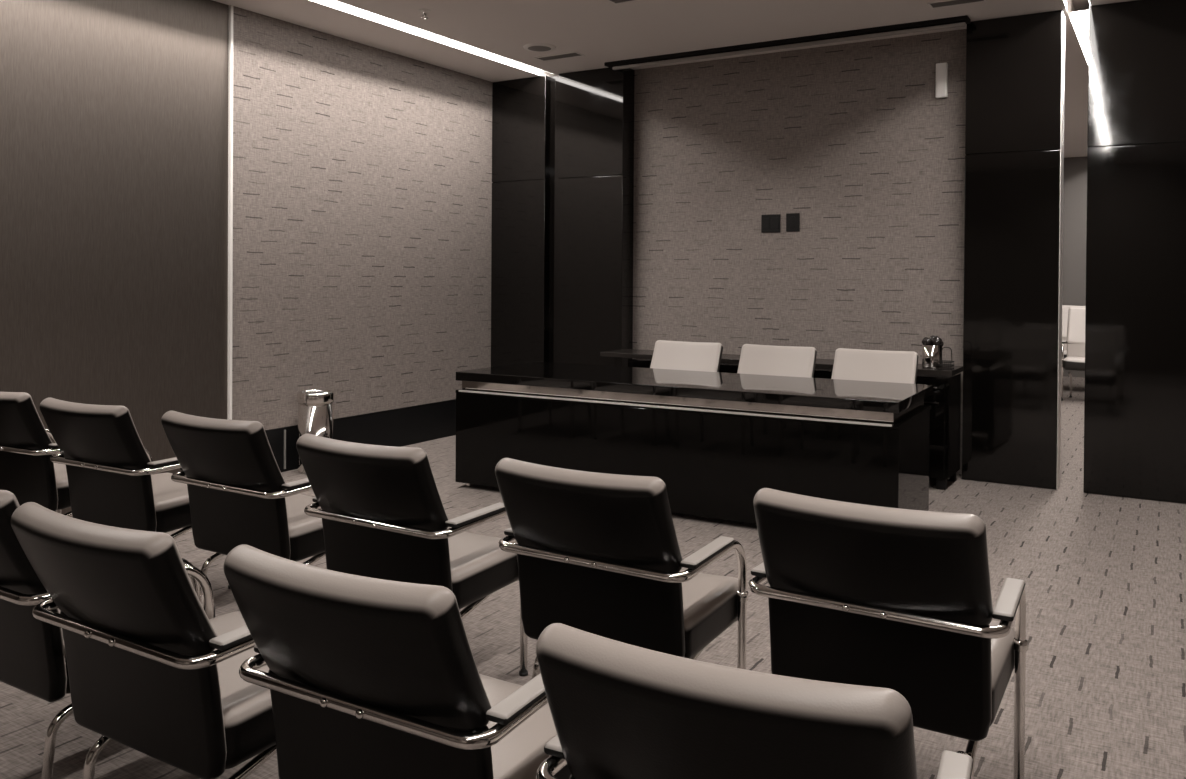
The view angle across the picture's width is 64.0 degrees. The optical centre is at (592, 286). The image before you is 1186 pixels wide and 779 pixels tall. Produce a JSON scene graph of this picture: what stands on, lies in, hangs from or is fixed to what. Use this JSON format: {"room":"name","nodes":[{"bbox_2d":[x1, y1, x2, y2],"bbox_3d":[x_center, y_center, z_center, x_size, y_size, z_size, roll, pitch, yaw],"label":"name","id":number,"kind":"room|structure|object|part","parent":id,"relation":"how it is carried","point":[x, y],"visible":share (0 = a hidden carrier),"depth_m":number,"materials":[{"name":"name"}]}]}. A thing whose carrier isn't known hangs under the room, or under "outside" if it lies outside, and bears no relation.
{"room":"conference room","nodes":[
{"label":"conference room","id":0,"kind":"room"},
{"bbox_2d":[0,0,228,516],"bbox_3d":[-4.258,-0.267,3.512,0.108,3.210,6.770,1,1,31],"label":"panelling","id":1,"kind":"object","parent":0,"point":[114,113],"visible":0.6,"depth_m":5.70,"materials":[{"name":"wood"}]},
{"bbox_2d":[232,6,492,429],"bbox_3d":[-1.645,-0.449,7.786,0.120,2.890,3.210,1,1,31],"label":"wall","id":2,"kind":"structure","parent":0,"point":[362,173],"depth_m":7.33,"materials":[{"name":"paint"}]},
{"bbox_2d":[227,5,232,419],"bbox_3d":[-2.481,-0.282,6.405,0.132,3.210,0.020,1,1,31],"label":"trim","id":3,"kind":"structure","parent":2,"relation":"attached to","point":[230,63],"depth_m":6.37,"materials":[{"name":"silver metal"}]},
{"bbox_2d":[284,430,285,468],"bbox_3d":[-2.202,1.161,6.789,0.008,0.280,0.012,1,1,31],"label":"trim","id":4,"kind":"structure","parent":2,"relation":"attached to","point":[284,430],"depth_m":6.79,"materials":[{"name":"grey metal"}]},
{"bbox_2d":[265,399,455,471],"bbox_3d":[-1.657,1.156,7.803,0.116,0.320,3.208,1,1,31],"label":"baseboard","id":5,"kind":"structure","parent":2,"relation":"attached to","point":[405,426],"depth_m":7.68,"materials":[{"name":"black wood"}]},
{"bbox_2d":[549,76,558,362],"bbox_3d":[-0.302,-0.288,8.590,0.140,3.210,0.119,1,1,31],"label":"wall","id":6,"kind":"structure","parent":0,"point":[554,99],"depth_m":8.55,"materials":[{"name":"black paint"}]},
{"bbox_2d":[0,376,1185,778],"bbox_3d":[2.023,1.404,6.328,7.940,0.100,18.340,1,1,31],"label":"floor","id":7,"kind":"structure","parent":0,"point":[1104,576],"depth_m":3.79,"materials":[{"name":"carpet"}]},
{"bbox_2d":[0,392,71,516],"bbox_3d":[-2.633,0.903,4.590,0.644,0.873,0.669,1,1,27],"label":"armchair","id":8,"kind":"object","parent":7,"relation":"on","point":[27,471],"visible":0.53,"depth_m":4.33,"materials":[{"name":"black leather"}]},
{"bbox_3d":[-2.740,0.616,4.375,0.553,0.297,0.192,1,1,27],"label":"backrest","id":9,"kind":"part","parent":8,"relation":"part of","materials":[{"name":"leather"}]},
{"bbox_3d":[-2.632,1.027,4.593,0.635,0.609,0.502,1,1,27],"label":"arm frame","id":10,"kind":"part","parent":8,"relation":"part of","materials":[{"name":"silver metal"}]},
{"bbox_3d":[-2.587,0.956,4.679,0.544,0.148,0.470,1,1,27],"label":"seat","id":11,"kind":"part","parent":8,"relation":"part of","materials":[{"name":"leather"}]},
{"bbox_3d":[-2.438,1.170,4.488,0.030,0.330,0.350,1,1,27],"label":"leg","id":12,"kind":"part","parent":8,"relation":"part of","materials":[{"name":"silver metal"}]},
{"bbox_2d":[0,490,214,778],"bbox_3d":[-1.508,0.928,2.675,0.643,0.873,0.669,1,1,31],"label":"armchair","id":13,"kind":"object","parent":7,"relation":"on","point":[33,661],"visible":0.24,"depth_m":2.41,"materials":[{"name":"black leather"}]},
{"bbox_3d":[-1.630,0.641,2.469,0.553,0.297,0.192,1,1,31],"label":"backrest","id":14,"kind":"part","parent":13,"relation":"part of","materials":[{"name":"leather"}]},
{"bbox_3d":[-1.321,1.196,2.560,0.030,0.330,0.350,1,1,31],"label":"leg","id":15,"kind":"part","parent":13,"relation":"part of","materials":[{"name":"silver metal"}]},
{"bbox_3d":[-1.508,1.052,2.678,0.635,0.609,0.502,1,1,31],"label":"arm frame","id":16,"kind":"part","parent":13,"relation":"part of","materials":[{"name":"silver metal"}]},
{"bbox_3d":[-1.457,0.981,2.761,0.544,0.148,0.470,1,1,31],"label":"seat","id":17,"kind":"part","parent":13,"relation":"part of","materials":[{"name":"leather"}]},
{"bbox_2d":[40,398,229,588],"bbox_3d":[-1.982,0.911,4.182,0.643,0.873,0.669,1,1,29],"label":"armchair","id":18,"kind":"object","parent":7,"relation":"on","point":[112,481],"visible":0.67,"depth_m":3.95,"materials":[{"name":"black leather"}]},
{"bbox_3d":[-2.097,0.624,3.971,0.553,0.297,0.192,1,1,29],"label":"backrest","id":19,"kind":"part","parent":18,"relation":"part of","materials":[{"name":"leather"}]},
{"bbox_3d":[-1.982,1.035,4.185,0.635,0.609,0.502,1,1,29],"label":"arm frame","id":20,"kind":"part","parent":18,"relation":"part of","materials":[{"name":"silver metal"}]},
{"bbox_3d":[-1.933,0.964,4.269,0.544,0.148,0.470,1,1,29],"label":"seat","id":21,"kind":"part","parent":18,"relation":"part of","materials":[{"name":"leather"}]},
{"bbox_3d":[-1.791,1.178,4.073,0.030,0.330,0.350,1,1,29],"label":"leg","id":22,"kind":"part","parent":18,"relation":"part of","materials":[{"name":"silver metal"}]},
{"bbox_2d":[11,502,276,778],"bbox_3d":[-0.956,0.935,2.304,0.643,0.873,0.669,1,1,31],"label":"armchair","id":23,"kind":"object","parent":7,"relation":"on","point":[152,670],"visible":0.85,"depth_m":2.07,"materials":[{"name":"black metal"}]},
{"bbox_3d":[-1.149,1.198,2.420,0.030,0.330,0.350,1,1,31],"label":"leg","id":24,"kind":"part","parent":23,"relation":"part of","materials":[{"name":"silver metal"}]},
{"bbox_3d":[-1.078,0.648,2.097,0.553,0.297,0.192,1,1,31],"label":"backrest","id":25,"kind":"part","parent":23,"relation":"part of","materials":[{"name":"leather"}]},
{"bbox_3d":[-0.956,1.060,2.307,0.635,0.609,0.502,1,1,31],"label":"arm frame","id":26,"kind":"part","parent":23,"relation":"part of","materials":[{"name":"silver metal"}]},
{"bbox_3d":[-0.905,0.988,2.389,0.544,0.148,0.470,1,1,31],"label":"seat","id":27,"kind":"part","parent":23,"relation":"part of","materials":[{"name":"leather"}]},
{"bbox_3d":[-0.769,1.203,2.188,0.030,0.330,0.350,1,1,31],"label":"leg","id":28,"kind":"part","parent":23,"relation":"part of","materials":[{"name":"silver metal"}]},
{"bbox_2d":[161,410,325,594],"bbox_3d":[-1.295,0.919,3.804,0.643,0.873,0.669,1,1,31],"label":"armchair","id":29,"kind":"object","parent":7,"relation":"on","point":[239,494],"visible":0.72,"depth_m":3.58,"materials":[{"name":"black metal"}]},
{"bbox_3d":[-1.488,1.182,3.920,0.030,0.330,0.350,1,1,31],"label":"leg","id":30,"kind":"part","parent":29,"relation":"part of","materials":[{"name":"silver metal"}]},
{"bbox_3d":[-1.417,0.632,3.598,0.553,0.297,0.192,1,1,31],"label":"backrest","id":31,"kind":"part","parent":29,"relation":"part of","materials":[{"name":"leather"}]},
{"bbox_3d":[-1.294,1.043,3.807,0.635,0.609,0.502,1,1,31],"label":"arm frame","id":32,"kind":"part","parent":29,"relation":"part of","materials":[{"name":"silver metal"}]},
{"bbox_3d":[-1.243,0.972,3.889,0.544,0.148,0.470,1,1,31],"label":"seat","id":33,"kind":"part","parent":29,"relation":"part of","materials":[{"name":"leather"}]},
{"bbox_3d":[-1.108,1.186,3.688,0.030,0.330,0.350,1,1,31],"label":"leg","id":34,"kind":"part","parent":29,"relation":"part of","materials":[{"name":"silver metal"}]},
{"bbox_2d":[297,389,333,473],"bbox_3d":[-1.991,1.035,6.816,0.258,0.568,0.258,1,1,31],"label":"waste bin","id":35,"kind":"object","parent":7,"relation":"on","point":[315,407],"visible":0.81,"depth_m":6.71,"materials":[{"name":"silver metal"}]},
{"bbox_2d":[223,544,570,778],"bbox_3d":[-0.342,0.943,1.976,0.644,0.873,0.669,1,1,30],"label":"armchair","id":36,"kind":"object","parent":7,"relation":"on","point":[366,677],"visible":0.83,"depth_m":1.73,"materials":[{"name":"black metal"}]},
{"bbox_3d":[-0.459,0.656,1.767,0.553,0.297,0.192,1,1,30],"label":"backrest","id":37,"kind":"part","parent":36,"relation":"part of","materials":[{"name":"leather"}]},
{"bbox_3d":[-0.342,1.067,1.980,0.635,0.609,0.502,1,1,30],"label":"arm frame","id":38,"kind":"part","parent":36,"relation":"part of","materials":[{"name":"silver metal"}]},
{"bbox_3d":[-0.293,0.996,2.063,0.544,0.148,0.470,1,1,30],"label":"seat","id":39,"kind":"part","parent":36,"relation":"part of","materials":[{"name":"leather"}]},
{"bbox_2d":[296,433,527,676],"bbox_3d":[-0.611,0.928,3.288,0.643,0.873,0.669,1,1,31],"label":"armchair","id":40,"kind":"object","parent":7,"relation":"on","point":[383,515],"visible":0.78,"depth_m":3.07,"materials":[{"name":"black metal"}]},
{"bbox_3d":[-0.733,0.641,3.081,0.553,0.297,0.192,1,1,31],"label":"backrest","id":41,"kind":"part","parent":40,"relation":"part of","materials":[{"name":"leather"}]},
{"bbox_3d":[-0.610,1.053,3.291,0.635,0.609,0.502,1,1,31],"label":"arm frame","id":42,"kind":"part","parent":40,"relation":"part of","materials":[{"name":"silver metal"}]},
{"bbox_3d":[-0.424,1.196,3.172,0.030,0.330,0.350,1,1,31],"label":"leg","id":43,"kind":"part","parent":40,"relation":"part of","materials":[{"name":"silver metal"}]},
{"bbox_3d":[-0.559,0.982,3.373,0.544,0.148,0.470,1,1,31],"label":"seat","id":44,"kind":"part","parent":40,"relation":"part of","materials":[{"name":"leather"}]},
{"bbox_2d":[495,458,747,678],"bbox_3d":[0.093,0.937,2.882,0.643,0.873,0.669,1,1,31],"label":"armchair","id":45,"kind":"object","parent":7,"relation":"on","point":[599,554],"visible":0.84,"depth_m":2.67,"materials":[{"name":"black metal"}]},
{"bbox_3d":[-0.100,1.200,2.998,0.030,0.330,0.350,1,1,31],"label":"leg","id":46,"kind":"part","parent":45,"relation":"part of","materials":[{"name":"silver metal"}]},
{"bbox_3d":[-0.029,0.650,2.676,0.553,0.297,0.192,1,1,31],"label":"backrest","id":47,"kind":"part","parent":45,"relation":"part of","materials":[{"name":"leather"}]},
{"bbox_3d":[0.093,1.061,2.885,0.635,0.609,0.502,1,1,31],"label":"arm frame","id":48,"kind":"part","parent":45,"relation":"part of","materials":[{"name":"silver metal"}]},
{"bbox_3d":[0.280,1.204,2.767,0.030,0.330,0.350,1,1,31],"label":"leg","id":49,"kind":"part","parent":45,"relation":"part of","materials":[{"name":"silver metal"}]},
{"bbox_3d":[0.145,0.990,2.968,0.544,0.148,0.470,1,1,31],"label":"seat","id":50,"kind":"part","parent":45,"relation":"part of","materials":[{"name":"leather"}]},
{"bbox_2d":[650,340,722,371],"bbox_3d":[0.560,0.873,6.819,0.643,0.934,0.690,1,1,31],"label":"armchair","id":51,"kind":"object","parent":7,"relation":"on","point":[674,355],"visible":0.12,"depth_m":7.02,"materials":[{"name":"beige leather"}]},
{"bbox_2d":[455,361,932,523],"bbox_3d":[0.563,0.962,6.018,2.870,0.770,0.954,1,1,30],"label":"conference table","id":52,"kind":"object","parent":7,"relation":"on","point":[714,440],"visible":0.8,"depth_m":5.49,"materials":[{"name":"black lacquer"},{"name":"metal trim"}]},
{"bbox_3d":[1.778,1.030,5.295,0.040,0.595,0.805,1,1,30],"label":"panel","id":53,"kind":"part","parent":52,"relation":"part of","materials":[{"name":"black wood"}]},
{"bbox_2d":[536,623,972,778],"bbox_3d":[0.284,0.951,1.578,0.644,0.873,0.669,1,1,27],"label":"armchair","id":54,"kind":"object","parent":7,"relation":"on","point":[619,710],"visible":1,"depth_m":1.29,"materials":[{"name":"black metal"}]},
{"bbox_3d":[0.284,1.075,1.581,0.635,0.609,0.502,1,1,27],"label":"arm frame","id":55,"kind":"part","parent":54,"relation":"part of","materials":[{"name":"silver metal"}]},
{"bbox_2d":[737,344,816,377],"bbox_3d":[1.158,0.880,6.454,0.643,0.934,0.690,1,1,31],"label":"armchair","id":56,"kind":"object","parent":7,"relation":"on","point":[792,361],"visible":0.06,"depth_m":6.65,"materials":[{"name":"beige leather"}]},
{"bbox_2d":[600,349,963,489],"bbox_3d":[1.321,0.942,7.171,2.715,0.800,0.446,1,1,31],"label":"sideboard","id":57,"kind":"object","parent":7,"relation":"on","point":[945,401],"visible":0.23,"depth_m":6.38,"materials":[{"name":"black wood"}]},
{"bbox_3d":[0.540,0.666,7.412,0.596,0.145,0.022,1,1,31],"label":"drawer","id":58,"kind":"part","parent":57,"relation":"part of","materials":[{"name":"black wood"}]},
{"bbox_3d":[1.055,0.673,7.098,0.596,0.145,0.022,1,1,31],"label":"drawer","id":59,"kind":"part","parent":57,"relation":"part of","materials":[{"name":"black wood"}]},
{"bbox_3d":[1.571,0.679,6.783,0.596,0.145,0.022,1,1,31],"label":"drawer","id":60,"kind":"part","parent":57,"relation":"part of","materials":[{"name":"black wood"}]},
{"bbox_3d":[2.086,0.686,6.469,0.596,0.145,0.022,1,1,31],"label":"drawer","id":61,"kind":"part","parent":57,"relation":"part of","materials":[{"name":"black wood"}]},
{"bbox_2d":[922,335,943,367],"bbox_3d":[2.331,0.445,6.521,0.137,0.219,0.132,1,1,31],"label":"canister","id":62,"kind":"object","parent":57,"relation":"on","point":[932,346],"visible":0.98,"depth_m":6.47,"materials":[{"name":"silver metal"}]},
{"bbox_3d":[2.291,0.379,6.522,0.066,0.069,0.069,1,1,31],"label":"knob","id":63,"kind":"part","parent":62,"relation":"part of","materials":[{"name":"black"}]},
{"bbox_3d":[2.350,0.373,6.496,0.072,0.074,0.073,1,1,31],"label":"knob","id":64,"kind":"part","parent":62,"relation":"part of","materials":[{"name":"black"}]},
{"bbox_3d":[2.084,1.017,6.472,0.596,0.503,0.022,1,1,31],"label":"door","id":65,"kind":"part","parent":57,"relation":"part of","materials":[{"name":"black wood"}]},
{"bbox_3d":[2.342,1.317,6.379,0.060,0.078,0.060,1,1,31],"label":"leg","id":66,"kind":"part","parent":57,"relation":"part of","materials":[{"name":"black"}]},
{"bbox_2d":[938,347,954,369],"bbox_3d":[2.373,0.478,6.374,0.087,0.150,0.117,1,1,31],"label":"wire basket","id":67,"kind":"object","parent":57,"relation":"on","point":[941,361],"visible":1,"depth_m":6.36,"materials":[{"name":"black metal"}]},
{"bbox_3d":[2.373,0.455,6.373,0.075,0.103,0.006,1,1,31],"label":"handle","id":68,"kind":"part","parent":67,"relation":"part of","materials":[{"name":"black metal"}]},
{"bbox_3d":[2.503,1.315,6.644,0.060,0.078,0.060,1,1,31],"label":"leg","id":69,"kind":"part","parent":57,"relation":"part of","materials":[{"name":"black wood"}]},
{"bbox_2d":[831,348,917,383],"bbox_3d":[1.738,0.887,6.101,0.643,0.934,0.690,1,1,31],"label":"armchair","id":70,"kind":"object","parent":7,"relation":"on","point":[849,364],"visible":0.15,"depth_m":6.30,"materials":[{"name":"beige leather"}]},
{"bbox_2d":[748,488,1027,778],"bbox_3d":[0.783,0.945,2.503,0.643,0.873,0.669,1,1,31],"label":"armchair","id":71,"kind":"object","parent":7,"relation":"on","point":[899,600],"visible":0.91,"depth_m":2.28,"materials":[{"name":"leather"}]},
{"bbox_3d":[0.660,0.658,2.297,0.553,0.297,0.192,1,1,31],"label":"backrest","id":72,"kind":"part","parent":71,"relation":"part of","materials":[{"name":"leather"}]},
{"bbox_3d":[0.783,1.069,2.506,0.635,0.609,0.502,1,1,31],"label":"arm frame","id":73,"kind":"part","parent":71,"relation":"part of","materials":[{"name":"silver metal"}]},
{"bbox_3d":[0.970,1.212,2.388,0.030,0.330,0.350,1,1,31],"label":"leg","id":74,"kind":"part","parent":71,"relation":"part of","materials":[{"name":"silver metal"}]},
{"bbox_3d":[0.834,0.998,2.589,0.544,0.148,0.470,1,1,31],"label":"seat","id":75,"kind":"part","parent":71,"relation":"part of","materials":[{"name":"leather"}]},
{"bbox_2d":[1061,307,1085,400],"bbox_3d":[5.886,0.795,11.214,0.643,1.078,0.740,1,1,31],"label":"armchair","id":76,"kind":"object","parent":7,"relation":"on","point":[1075,359],"visible":0.37,"depth_m":11.41,"materials":[{"name":"beige leather"}]},
{"bbox_3d":[5.865,0.997,11.184,0.635,0.660,0.502,1,1,31],"label":"arm frame","id":77,"kind":"part","parent":76,"relation":"part of","materials":[{"name":"silver metal"}]},
{"bbox_3d":[5.676,1.160,11.305,0.030,0.330,0.350,1,1,31],"label":"leg","id":78,"kind":"part","parent":76,"relation":"part of","materials":[{"name":"silver metal"}]},
{"bbox_3d":[5.815,0.900,11.100,0.544,0.148,0.470,1,1,31],"label":"seat","id":79,"kind":"part","parent":76,"relation":"part of","materials":[{"name":"beige leather"}]},
{"bbox_3d":[6.012,0.480,11.415,0.554,0.451,0.264,1,1,31],"label":"backrest","id":80,"kind":"part","parent":76,"relation":"part of","materials":[{"name":"beige leather"}]},
{"bbox_2d":[1062,305,1085,358],"bbox_3d":[6.296,0.787,12.311,0.643,1.078,0.740,1,1,31],"label":"armchair","id":81,"kind":"object","parent":7,"relation":"on","point":[1065,308],"visible":0.04,"depth_m":12.57,"materials":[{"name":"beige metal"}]},
{"bbox_3d":[6.422,0.473,12.511,0.554,0.451,0.264,1,1,31],"label":"backrest","id":82,"kind":"part","parent":81,"relation":"part of","materials":[{"name":"beige leather"}]},
{"bbox_2d":[213,0,1134,157],"bbox_3d":[2.045,-1.961,6.296,7.940,0.210,18.340,1,1,31],"label":"ceiling","id":83,"kind":"structure","parent":0,"point":[603,31],"depth_m":6.78,"materials":[{"name":"white paint"}]},
{"bbox_2d":[419,8,430,18],"bbox_3d":[-1.143,-1.851,6.448,0.080,0.058,0.080,1,1,31],"label":"sprinkler","id":84,"kind":"object","parent":83,"relation":"attached to","point":[423,10],"visible":1,"depth_m":6.44,"materials":[{"name":"silver metal"}]},
{"bbox_2d":[310,0,552,75],"bbox_3d":[-2.187,-1.912,5.559,0.150,0.070,6.835,1,1,31],"label":"linear light","id":85,"kind":"object","parent":83,"relation":"attached to","point":[334,4],"visible":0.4,"depth_m":7.17,"materials":[{"name":"white plastic"}]},
{"bbox_2d":[523,43,555,51],"bbox_3d":[-0.420,-1.875,7.460,0.260,0.016,0.260,1,1,31],"label":"ceiling speaker","id":86,"kind":"object","parent":83,"relation":"attached to","point":[536,47],"visible":1,"depth_m":7.41,"materials":[{"name":"white metal"}]},
{"bbox_2d":[528,46,550,51],"bbox_3d":[-0.420,-1.869,7.460,0.184,0.004,0.184,1,1,31],"label":"grille","id":87,"kind":"object","parent":86,"relation":"attached to","point":[530,48],"depth_m":7.44,"materials":[{"name":"grey metal"}]},
{"bbox_2d":[534,52,584,60],"bbox_3d":[-0.274,-1.881,7.757,0.400,0.008,0.140,1,1,31],"label":"ceiling vent","id":88,"kind":"object","parent":83,"relation":"in","point":[569,54],"visible":1,"depth_m":7.75,"materials":[{"name":"black metal"}]},
{"bbox_2d":[607,0,638,3],"bbox_3d":[0.282,-1.861,6.095,0.400,0.008,0.140,1,1,31],"label":"ceiling vent","id":89,"kind":"object","parent":83,"relation":"in","point":[611,1],"visible":1,"depth_m":6.19,"materials":[{"name":"grey metal"}]},
{"bbox_2d":[604,15,970,69],"bbox_3d":[1.358,-1.841,7.284,2.880,0.062,0.130,1,1,31],"label":"projection screen","id":90,"kind":"object","parent":83,"relation":"attached to","point":[959,21],"visible":1,"depth_m":7.12,"materials":[{"name":"black"}]},
{"bbox_2d":[927,0,986,8],"bbox_3d":[2.361,-1.848,6.163,0.340,0.008,0.140,1,1,31],"label":"ceiling vent","id":91,"kind":"object","parent":83,"relation":"in","point":[944,3],"visible":1,"depth_m":6.18,"materials":[{"name":"black metal"}]},
{"bbox_2d":[1071,9,1088,64],"bbox_3d":[5.349,-1.901,9.788,0.150,0.070,7.500,1,1,31],"label":"linear light","id":92,"kind":"object","parent":83,"relation":"attached to","point":[1079,19],"visible":0.19,"depth_m":6.98,"materials":[{"name":"white plastic"}]},
{"bbox_2d":[632,29,966,473],"bbox_3d":[1.169,-0.271,7.858,4.855,3.210,0.160,1,1,31],"label":"wall","id":93,"kind":"structure","parent":0,"point":[856,140],"depth_m":7.45,"materials":[{"name":"paint"}]},
{"bbox_2d":[491,76,550,366],"bbox_3d":[-0.638,-0.292,8.747,0.598,3.204,0.197,1,1,31],"label":"wall panel","id":94,"kind":"object","parent":93,"relation":"attached to","point":[520,240],"visible":0.63,"depth_m":8.64,"materials":[{"name":"black paint"}]},
{"bbox_3d":[-0.641,0.173,8.751,0.598,2.272,0.197,1,1,31],"label":"panel","id":95,"kind":"part","parent":94,"relation":"part of","materials":[{"name":"black paint"}]},
{"bbox_3d":[-0.631,-1.431,8.736,0.598,0.926,0.197,1,1,31],"label":"panel","id":96,"kind":"part","parent":94,"relation":"part of","materials":[{"name":"black paint"}]},
{"bbox_2d":[557,68,634,366],"bbox_3d":[0.018,-0.284,8.347,0.660,3.204,0.197,1,1,31],"label":"wall panel","id":97,"kind":"object","parent":93,"relation":"attached to","point":[596,133],"visible":0.69,"depth_m":8.23,"materials":[{"name":"black paint"}]},
{"bbox_3d":[0.015,0.182,8.351,0.660,2.272,0.197,1,1,31],"label":"panel","id":98,"kind":"part","parent":97,"relation":"part of","materials":[{"name":"black paint"}]},
{"bbox_3d":[0.026,-1.423,8.336,0.660,0.926,0.197,1,1,31],"label":"panel","id":99,"kind":"part","parent":97,"relation":"part of","materials":[{"name":"black paint"}]},
{"bbox_2d":[761,214,780,232],"bbox_3d":[1.423,-0.507,7.601,0.160,0.144,0.013,1,1,31],"label":"socket plate","id":100,"kind":"object","parent":93,"relation":"attached to","point":[769,223],"visible":1,"depth_m":7.60,"materials":[{"name":"black plastic"}]},
{"bbox_2d":[786,213,799,231],"bbox_3d":[1.579,-0.510,7.506,0.110,0.144,0.013,1,1,31],"label":"socket plate","id":101,"kind":"object","parent":93,"relation":"attached to","point":[792,219],"visible":1,"depth_m":7.50,"materials":[{"name":"black plastic"}]},
{"bbox_2d":[935,63,947,98],"bbox_3d":[2.533,-1.498,6.899,0.080,0.250,0.048,1,1,31],"label":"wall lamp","id":102,"kind":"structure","parent":93,"relation":"attached to","point":[941,68],"depth_m":6.88,"materials":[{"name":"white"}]},
{"bbox_2d":[962,10,1064,488],"bbox_3d":[2.911,-0.248,6.584,0.606,3.204,0.197,1,1,31],"label":"wall panel","id":103,"kind":"object","parent":93,"relation":"attached to","point":[1014,130],"visible":0.94,"depth_m":6.49,"materials":[{"name":"black paint"}]},
{"bbox_3d":[2.906,0.217,6.590,0.600,2.272,0.197,1,1,31],"label":"panel","id":104,"kind":"part","parent":103,"relation":"part of","materials":[{"name":"black paint"}]},
{"bbox_3d":[2.917,-1.387,6.575,0.600,0.926,0.197,1,1,31],"label":"panel","id":105,"kind":"part","parent":103,"relation":"part of","materials":[{"name":"black paint"}]},
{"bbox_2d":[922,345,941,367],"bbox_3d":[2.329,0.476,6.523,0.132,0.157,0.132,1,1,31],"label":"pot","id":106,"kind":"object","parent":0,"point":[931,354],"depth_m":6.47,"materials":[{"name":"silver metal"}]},
{"bbox_2d":[1062,156,1086,377],"bbox_3d":[6.774,-0.292,14.092,7.940,3.210,0.120,1,1,31],"label":"wall","id":107,"kind":"structure","parent":0,"point":[1075,168],"depth_m":13.86,"materials":[{"name":"grey paint"}]},
{"bbox_3d":[4.981,-0.222,5.384,1.700,3.210,0.300,1,1,31],"label":"wall","id":108,"kind":"structure","parent":0,"visible":0},
{"bbox_2d":[1083,0,1185,503],"bbox_3d":[3.773,-0.238,6.059,1.105,3.204,0.197,1,1,30],"label":"wall panel","id":109,"kind":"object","parent":108,"relation":"in","point":[1135,396],"depth_m":6.11,"materials":[{"name":"black paint"}]},
{"bbox_3d":[3.781,-1.377,6.048,1.105,0.926,0.197,1,1,30],"label":"panel","id":110,"kind":"part","parent":109,"relation":"part of","materials":[{"name":"black paint"}]}
]}

